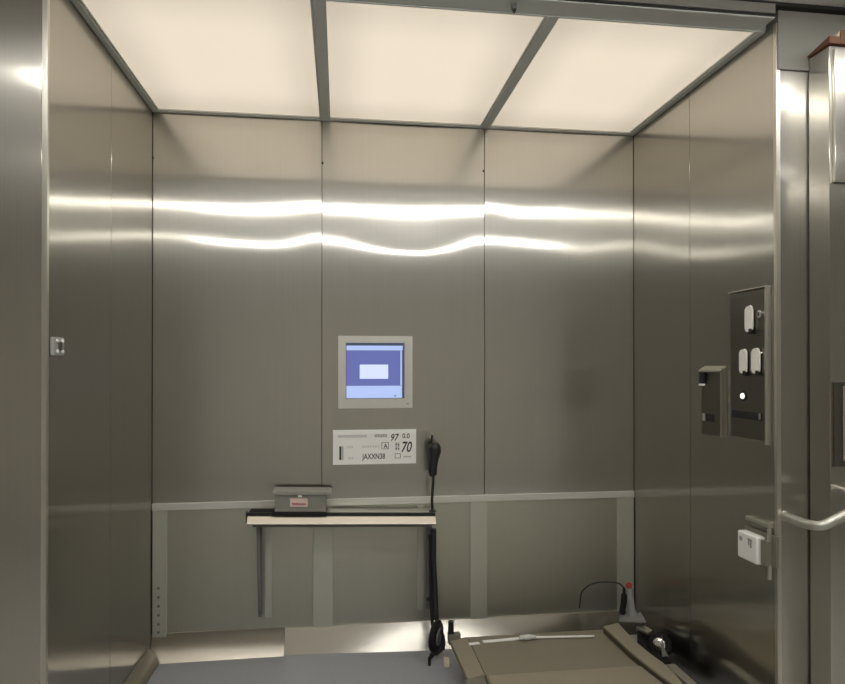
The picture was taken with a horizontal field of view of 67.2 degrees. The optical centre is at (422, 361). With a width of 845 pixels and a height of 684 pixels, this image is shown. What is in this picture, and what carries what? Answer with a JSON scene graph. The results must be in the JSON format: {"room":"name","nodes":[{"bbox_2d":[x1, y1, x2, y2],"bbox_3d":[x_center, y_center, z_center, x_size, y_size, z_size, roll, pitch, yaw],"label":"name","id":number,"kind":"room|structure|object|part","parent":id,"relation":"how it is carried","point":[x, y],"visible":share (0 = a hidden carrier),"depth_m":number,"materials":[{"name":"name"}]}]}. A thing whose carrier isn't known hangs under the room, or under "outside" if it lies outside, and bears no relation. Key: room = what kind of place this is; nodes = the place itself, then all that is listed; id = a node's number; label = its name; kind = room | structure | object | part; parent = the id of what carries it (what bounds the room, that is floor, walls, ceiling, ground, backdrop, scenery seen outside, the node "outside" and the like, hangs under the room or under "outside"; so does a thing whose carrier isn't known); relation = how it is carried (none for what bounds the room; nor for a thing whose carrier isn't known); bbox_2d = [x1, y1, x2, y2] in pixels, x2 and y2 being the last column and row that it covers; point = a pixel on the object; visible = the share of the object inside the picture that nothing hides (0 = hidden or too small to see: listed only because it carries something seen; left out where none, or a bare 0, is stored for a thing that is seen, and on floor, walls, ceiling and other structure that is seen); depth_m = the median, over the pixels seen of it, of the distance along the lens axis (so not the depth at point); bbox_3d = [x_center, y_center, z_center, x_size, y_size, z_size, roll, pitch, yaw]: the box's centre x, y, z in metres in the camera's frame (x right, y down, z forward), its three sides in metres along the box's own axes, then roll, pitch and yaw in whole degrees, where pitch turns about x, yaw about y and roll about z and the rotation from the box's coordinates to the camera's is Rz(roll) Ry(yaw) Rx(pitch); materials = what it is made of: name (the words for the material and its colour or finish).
{"room":"elevator","nodes":[
{"label":"elevator","id":0,"kind":"room"},
{"bbox_2d":[0,0,41,683],"bbox_3d":[-2.239,0.066,1.629,2.382,2.425,0.050,0,0,-7],"label":"wall","id":1,"kind":"structure","parent":0,"point":[20,20],"depth_m":1.75,"materials":[{"name":"metal"}]},
{"bbox_2d":[735,0,844,14],"bbox_3d":[-0.046,-1.139,1.901,6.800,0.010,0.070,0,0,-7],"label":"trim","id":2,"kind":"structure","parent":1,"relation":"attached to","point":[784,6],"depth_m":2.04,"materials":[{"name":"black metal"}]},
{"bbox_2d":[40,0,152,683],"bbox_3d":[-1.129,0.085,2.279,0.042,2.394,1.056,0,0,-7],"label":"wall","id":3,"kind":"structure","parent":0,"point":[96,265],"depth_m":2.12,"materials":[{"name":"silver metal"}]},
{"bbox_2d":[50,337,63,355],"bbox_3d":[-1.040,-0.044,1.815,0.017,0.052,0.068,0,0,-7],"label":"switch plate","id":4,"kind":"object","parent":3,"relation":"attached to","point":[56,343],"visible":1,"depth_m":1.80,"materials":[{"name":"grey paint"}]},
{"bbox_3d":[-1.081,0.096,2.014,0.012,2.370,0.488,0,0,-7],"label":"panel","id":5,"kind":"part","parent":3,"relation":"part of","materials":[{"name":"metal"}]},
{"bbox_3d":[-1.146,0.098,2.505,0.012,2.370,0.499,0,0,-7],"label":"panel","id":6,"kind":"part","parent":3,"relation":"part of","materials":[{"name":"metal"}]},
{"bbox_2d":[124,648,158,683],"bbox_3d":[-1.082,1.246,2.237,0.046,0.071,0.929,0,0,-7],"label":"baseboard","id":7,"kind":"structure","parent":3,"relation":"attached to","point":[144,669],"depth_m":2.56,"materials":[{"name":"metal"}]},
{"bbox_2d":[147,635,636,683],"bbox_3d":[-0.018,1.313,2.408,2.282,0.060,1.074,0,0,-7],"label":"floor","id":8,"kind":"structure","parent":0,"point":[402,667],"depth_m":2.64,"materials":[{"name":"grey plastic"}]},
{"bbox_2d":[426,528,444,665],"bbox_3d":[0.057,1.010,2.744,0.082,0.548,0.138,0,0,-7],"label":"cord","id":9,"kind":"object","parent":8,"relation":"on","point":[436,639],"visible":1,"depth_m":2.77,"materials":[{"name":"black plastic"}]},
{"bbox_3d":[0.076,1.181,2.737,0.047,0.112,0.018,0,0,39],"label":"cord","id":10,"kind":"part","parent":9,"relation":"part of","materials":[{"name":"black plastic"}]},
{"bbox_2d":[444,657,449,667],"bbox_3d":[0.103,1.270,2.688,0.025,0.026,0.051,0,0,0],"label":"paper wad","id":11,"kind":"object","parent":8,"relation":"on","point":[446,659],"visible":1,"depth_m":2.67,"materials":[{"name":"beige paper"}]},
{"bbox_2d":[448,581,696,683],"bbox_3d":[0.602,1.130,2.428,0.929,0.306,0.812,0,0,-7],"label":"trolley","id":12,"kind":"object","parent":8,"relation":"on","point":[612,656],"visible":1,"depth_m":2.51,"materials":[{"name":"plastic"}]},
{"bbox_2d":[482,634,593,642],"bbox_3d":[0.488,1.155,2.680,0.478,0.026,0.044,0,0,-7],"label":"stick","id":13,"kind":"object","parent":12,"relation":"on","point":[525,636],"visible":1,"depth_m":2.67,"materials":[{"name":"white plastic"}]},
{"bbox_3d":[0.927,1.003,2.854,0.025,0.024,0.025,0,0,-7],"label":"knob","id":14,"kind":"part","parent":12,"relation":"part of","materials":[{"name":"red plastic"}]},
{"bbox_3d":[0.940,1.087,2.855,0.055,0.145,0.043,0,0,-7],"label":"corner post","id":15,"kind":"part","parent":12,"relation":"part of","materials":[{"name":"grey paint"}]},
{"bbox_3d":[0.960,1.161,2.757,0.049,0.012,0.095,0,0,-19],"label":"bracket arm","id":16,"kind":"part","parent":12,"relation":"part of","materials":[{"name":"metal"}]},
{"bbox_3d":[0.993,1.192,2.287,0.038,0.030,0.391,0,0,-7],"label":"silver rail","id":17,"kind":"part","parent":12,"relation":"part of","materials":[{"name":"metal"}]},
{"bbox_2d":[151,110,634,639],"bbox_3d":[-0.083,0.088,2.917,2.262,2.394,0.060,0,0,-7],"label":"wall","id":18,"kind":"structure","parent":0,"point":[506,257],"depth_m":2.89,"materials":[{"name":"grey metal"}]},
{"bbox_3d":[-0.812,-0.230,2.809,0.723,1.710,0.013,0,0,-7],"label":"panel","id":19,"kind":"part","parent":18,"relation":"part of","materials":[{"name":"metal"}]},
{"bbox_3d":[-0.812,0.939,2.805,0.723,0.652,0.010,0,0,-7],"label":"panel","id":20,"kind":"part","parent":18,"relation":"part of","materials":[{"name":"metal"}]},
{"bbox_2d":[246,505,435,617],"bbox_3d":[-0.351,0.881,2.785,0.809,0.497,0.147,0,0,-7],"label":"wall shelf","id":21,"kind":"object","parent":18,"relation":"attached to","point":[420,517],"visible":0.91,"depth_m":2.76,"materials":[{"name":"metal"}]},
{"bbox_3d":[-0.681,0.892,2.812,0.030,0.475,0.008,0,0,-7],"label":"wall plate","id":22,"kind":"part","parent":21,"relation":"part of","materials":[{"name":"metal"}]},
{"bbox_2d":[249,508,326,515],"bbox_3d":[-0.575,0.647,2.739,0.327,0.026,0.073,0,0,-7],"label":"mat","id":23,"kind":"object","parent":21,"relation":"on","point":[252,509],"visible":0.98,"depth_m":2.71,"materials":[{"name":"black rubber"}]},
{"bbox_2d":[273,487,331,511],"bbox_3d":[-0.519,0.596,2.757,0.248,0.097,0.091,0,0,-7],"label":"metal box","id":24,"kind":"object","parent":23,"relation":"on","point":[287,499],"visible":1,"depth_m":2.72,"materials":[{"name":"grey metal"}]},
{"bbox_3d":[-0.519,0.560,2.758,0.248,0.026,0.091,0,0,-7],"label":"lid","id":25,"kind":"part","parent":24,"relation":"part of","materials":[{"name":"grey metal"}]},
{"bbox_3d":[-0.344,0.689,2.756,0.764,0.074,0.019,0,0,-7],"label":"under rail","id":26,"kind":"part","parent":21,"relation":"part of","materials":[{"name":"grey plastic"}]},
{"bbox_3d":[-0.348,0.658,2.792,0.799,0.036,0.093,0,0,-7],"label":"shelf","id":27,"kind":"part","parent":21,"relation":"part of","materials":[{"name":"metal"}]},
{"bbox_3d":[-0.009,0.893,2.900,0.030,0.475,0.008,0,0,-7],"label":"wall plate","id":28,"kind":"part","parent":21,"relation":"part of","materials":[{"name":"metal"}]},
{"bbox_2d":[428,435,440,511],"bbox_3d":[0.053,0.494,2.828,0.058,0.340,0.057,0,0,-7],"label":"handset","id":29,"kind":"object","parent":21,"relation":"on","point":[434,449],"visible":1,"depth_m":2.81,"materials":[{"name":"black plastic"}]},
{"bbox_2d":[333,429,415,464],"bbox_3d":[-0.215,0.384,2.876,0.376,0.156,0.004,0,0,-7],"label":"notice sign","id":30,"kind":"object","parent":18,"relation":"attached to","point":[380,446],"visible":1,"depth_m":2.87,"materials":[{"name":"white plastic"}]},
{"bbox_2d":[338,336,412,408],"bbox_3d":[-0.212,0.046,2.869,0.334,0.325,0.023,0,0,-7],"label":"wall monitor","id":31,"kind":"object","parent":18,"relation":"attached to","point":[377,371],"visible":1,"depth_m":2.87,"materials":[{"name":"silver metal"}]},
{"bbox_2d":[152,491,633,510],"bbox_3d":[-0.080,0.629,2.890,2.198,0.030,0.011,0,0,-7],"label":"handrail","id":32,"kind":"object","parent":18,"relation":"attached to","point":[605,494],"visible":1,"depth_m":2.89,"materials":[{"name":"silver metal"}]},
{"bbox_2d":[151,610,636,663],"bbox_3d":[-0.076,1.231,2.857,2.198,0.108,0.076,0,0,-7],"label":"baseboard","id":33,"kind":"structure","parent":18,"relation":"attached to","point":[408,635],"depth_m":2.83,"materials":[{"name":"metal"}]},
{"bbox_3d":[-0.083,0.939,2.900,0.741,0.652,0.010,0,0,-7],"label":"panel","id":34,"kind":"part","parent":18,"relation":"part of","materials":[{"name":"metal"}]},
{"bbox_3d":[-0.083,-0.230,2.905,0.741,1.710,0.012,0,0,-7],"label":"panel","id":35,"kind":"part","parent":18,"relation":"part of","materials":[{"name":"metal"}]},
{"bbox_3d":[0.648,0.940,2.995,0.726,0.652,0.010,0,0,-7],"label":"panel","id":36,"kind":"part","parent":18,"relation":"part of","materials":[{"name":"metal"}]},
{"bbox_3d":[0.648,-0.229,3.000,0.726,1.710,0.013,0,0,-7],"label":"panel","id":37,"kind":"part","parent":18,"relation":"part of","materials":[{"name":"metal"}]},
{"bbox_2d":[71,0,774,135],"bbox_3d":[-0.016,-1.121,2.413,2.282,0.081,1.091,0,0,-7],"label":"ceiling","id":38,"kind":"structure","parent":0,"point":[593,10],"depth_m":2.02,"materials":[{"name":"grey paint"}]},
{"bbox_2d":[79,0,320,117],"bbox_3d":[-0.738,-1.114,2.327,0.698,0.046,0.942,0,0,-7],"label":"ceiling light","id":39,"kind":"object","parent":38,"relation":"attached to","point":[247,57],"visible":0.9,"depth_m":2.25,"materials":[{"name":"frosted white plastic diffuser"},{"name":"grey metal frame"}]},
{"bbox_2d":[324,1,545,125],"bbox_3d":[-0.012,-1.113,2.421,0.696,0.046,0.942,0,0,-7],"label":"ceiling light","id":40,"kind":"object","parent":38,"relation":"attached to","point":[385,63],"visible":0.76,"depth_m":2.32,"materials":[{"name":"glowing frosted white plastic diffuser"},{"name":"grey metal"}]},
{"bbox_2d":[511,3,516,13],"bbox_3d":[0.278,-1.073,1.931,0.016,0.028,0.013,0,0,-7],"label":"clip","id":41,"kind":"object","parent":38,"relation":"attached to","point":[513,5],"visible":1,"depth_m":1.93,"materials":[{"name":"grey plastic"}]},
{"bbox_2d":[489,18,754,133],"bbox_3d":[0.708,-1.113,2.515,0.684,0.046,0.942,0,0,-7],"label":"ceiling light","id":42,"kind":"object","parent":38,"relation":"attached to","point":[584,75],"visible":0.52,"depth_m":2.41,"materials":[{"name":"glowing frosted white plastic diffuser"},{"name":"grey metal"}]},
{"bbox_2d":[598,0,775,13],"bbox_3d":[0.015,-1.118,1.900,2.212,0.030,0.068,0,0,-7],"label":"lintel","id":43,"kind":"object","parent":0,"point":[729,5],"visible":0.4,"depth_m":1.98,"materials":[{"name":"grey paint"}]},
{"bbox_2d":[634,23,781,683],"bbox_3d":[1.092,0.087,2.568,0.042,2.394,1.056,0,0,-7],"label":"wall","id":44,"kind":"structure","parent":0,"point":[707,214],"depth_m":2.45,"materials":[{"name":"silver metal"}]},
{"bbox_3d":[1.049,0.100,2.796,0.012,2.370,0.489,0,0,-7],"label":"panel","id":45,"kind":"part","parent":44,"relation":"part of","materials":[{"name":"metal"}]},
{"bbox_2d":[698,366,726,436],"bbox_3d":[1.082,0.145,2.375,0.030,0.260,0.140,0,0,-7],"label":"card reader","id":46,"kind":"object","parent":44,"relation":"attached to","point":[712,379],"visible":1,"depth_m":2.36,"materials":[{"name":"metal"}]},
{"bbox_2d":[699,372,705,385],"bbox_3d":[1.067,0.065,2.427,0.014,0.052,0.028,0,0,-7],"label":"lamp","id":47,"kind":"object","parent":46,"relation":"attached to","point":[702,375],"depth_m":2.41,"materials":[{"name":"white plastic"}]},
{"bbox_2d":[698,366,726,371],"bbox_3d":[1.083,0.026,2.376,0.028,0.023,0.140,0,0,-7],"label":"hood","id":48,"kind":"object","parent":46,"relation":"attached to","point":[706,368],"depth_m":2.36,"materials":[{"name":"metal"}]},
{"bbox_3d":[1.113,0.097,2.305,0.012,2.370,0.498,0,0,-7],"label":"panel","id":49,"kind":"part","parent":44,"relation":"part of","materials":[{"name":"metal"}]},
{"bbox_2d":[728,286,771,444],"bbox_3d":[1.109,0.012,2.166,0.030,0.519,0.200,0,0,-7],"label":"control panel","id":50,"kind":"object","parent":44,"relation":"attached to","point":[750,312],"visible":1,"depth_m":2.14,"materials":[{"name":"metal"}]},
{"bbox_2d":[757,310,762,317],"bbox_3d":[1.111,-0.158,2.095,0.009,0.024,0.024,0,0,-7],"label":"switch","id":51,"kind":"object","parent":50,"relation":"attached to","point":[759,312],"depth_m":2.09,"materials":[{"name":"silver metal"}]},
{"bbox_2d":[738,516,778,579],"bbox_3d":[1.107,0.615,2.109,0.048,0.180,0.160,0,0,-7],"label":"box","id":52,"kind":"object","parent":44,"relation":"attached to","point":[759,547],"visible":1,"depth_m":2.08,"materials":[{"name":"white plastic"}]},
{"bbox_3d":[1.121,0.532,2.116,0.020,0.014,0.121,0,0,-7],"label":"bracket arm","id":53,"kind":"part","parent":52,"relation":"part of","materials":[{"name":"metal"}]},
{"bbox_3d":[1.126,0.611,2.112,0.011,0.100,0.160,0,0,-7],"label":"plate","id":54,"kind":"part","parent":52,"relation":"part of","materials":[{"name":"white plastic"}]},
{"bbox_3d":[1.115,0.619,2.061,0.023,0.080,0.026,0,0,-7],"label":"plate","id":55,"kind":"part","parent":52,"relation":"part of","materials":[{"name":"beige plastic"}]},
{"bbox_2d":[780,71,810,683],"bbox_3d":[2.237,0.171,2.212,2.191,2.222,0.050,0,0,-7],"label":"door frame","id":56,"kind":"structure","parent":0,"point":[794,86],"depth_m":2.05,"materials":[{"name":"metal"}]},
{"bbox_2d":[780,509,844,530],"bbox_3d":[1.251,0.454,1.953,0.236,0.114,0.204,0,0,-7],"label":"grab rail","id":57,"kind":"object","parent":56,"relation":"attached to","point":[838,518],"visible":1,"depth_m":1.86,"materials":[{"name":"metal"}]},
{"bbox_2d":[809,46,844,683],"bbox_3d":[1.700,0.150,2.061,0.895,2.262,0.098,0,0,-7],"label":"door","id":58,"kind":"structure","parent":56,"relation":"attached to","point":[827,67],"depth_m":1.98,"materials":[{"name":"metal"}]},
{"bbox_2d":[807,30,844,57],"bbox_3d":[1.597,-1.004,2.050,0.704,0.044,0.094,0,0,-7],"label":"board","id":59,"kind":"object","parent":58,"relation":"on","point":[838,39],"visible":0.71,"depth_m":1.97,"materials":[{"name":"brown wood"}]},
{"bbox_3d":[1.706,-0.762,2.023,0.875,0.415,0.012,0,0,-7],"label":"facing panel","id":60,"kind":"part","parent":58,"relation":"part of","materials":[{"name":"metal"}]},
{"bbox_2d":[833,382,844,466],"bbox_3d":[1.343,0.194,1.968,0.147,0.263,0.015,0,0,-7],"label":"plate","id":61,"kind":"object","parent":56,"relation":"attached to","point":[838,387],"visible":1,"depth_m":1.96,"materials":[{"name":"metal"}]},
{"bbox_3d":[1.347,0.190,1.967,0.100,0.231,0.004,0,0,-7],"label":"plate","id":62,"kind":"part","parent":61,"relation":"part of","materials":[{"name":"metal"}]},
{"bbox_2d":[761,0,844,6],"bbox_3d":[0.186,-1.179,0.126,6.800,0.050,3.690,0,0,-7],"label":"ceiling","id":63,"kind":"structure","parent":0,"point":[837,3],"depth_m":2.02,"materials":[{"name":"paint"}]},
{"bbox_2d":[767,10,844,71],"bbox_3d":[2.232,-1.037,2.215,2.201,0.189,0.056,0,0,-7],"label":"panel","id":64,"kind":"object","parent":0,"point":[799,34],"visible":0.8,"depth_m":2.06,"materials":[{"name":"grey paint"}]}
]}

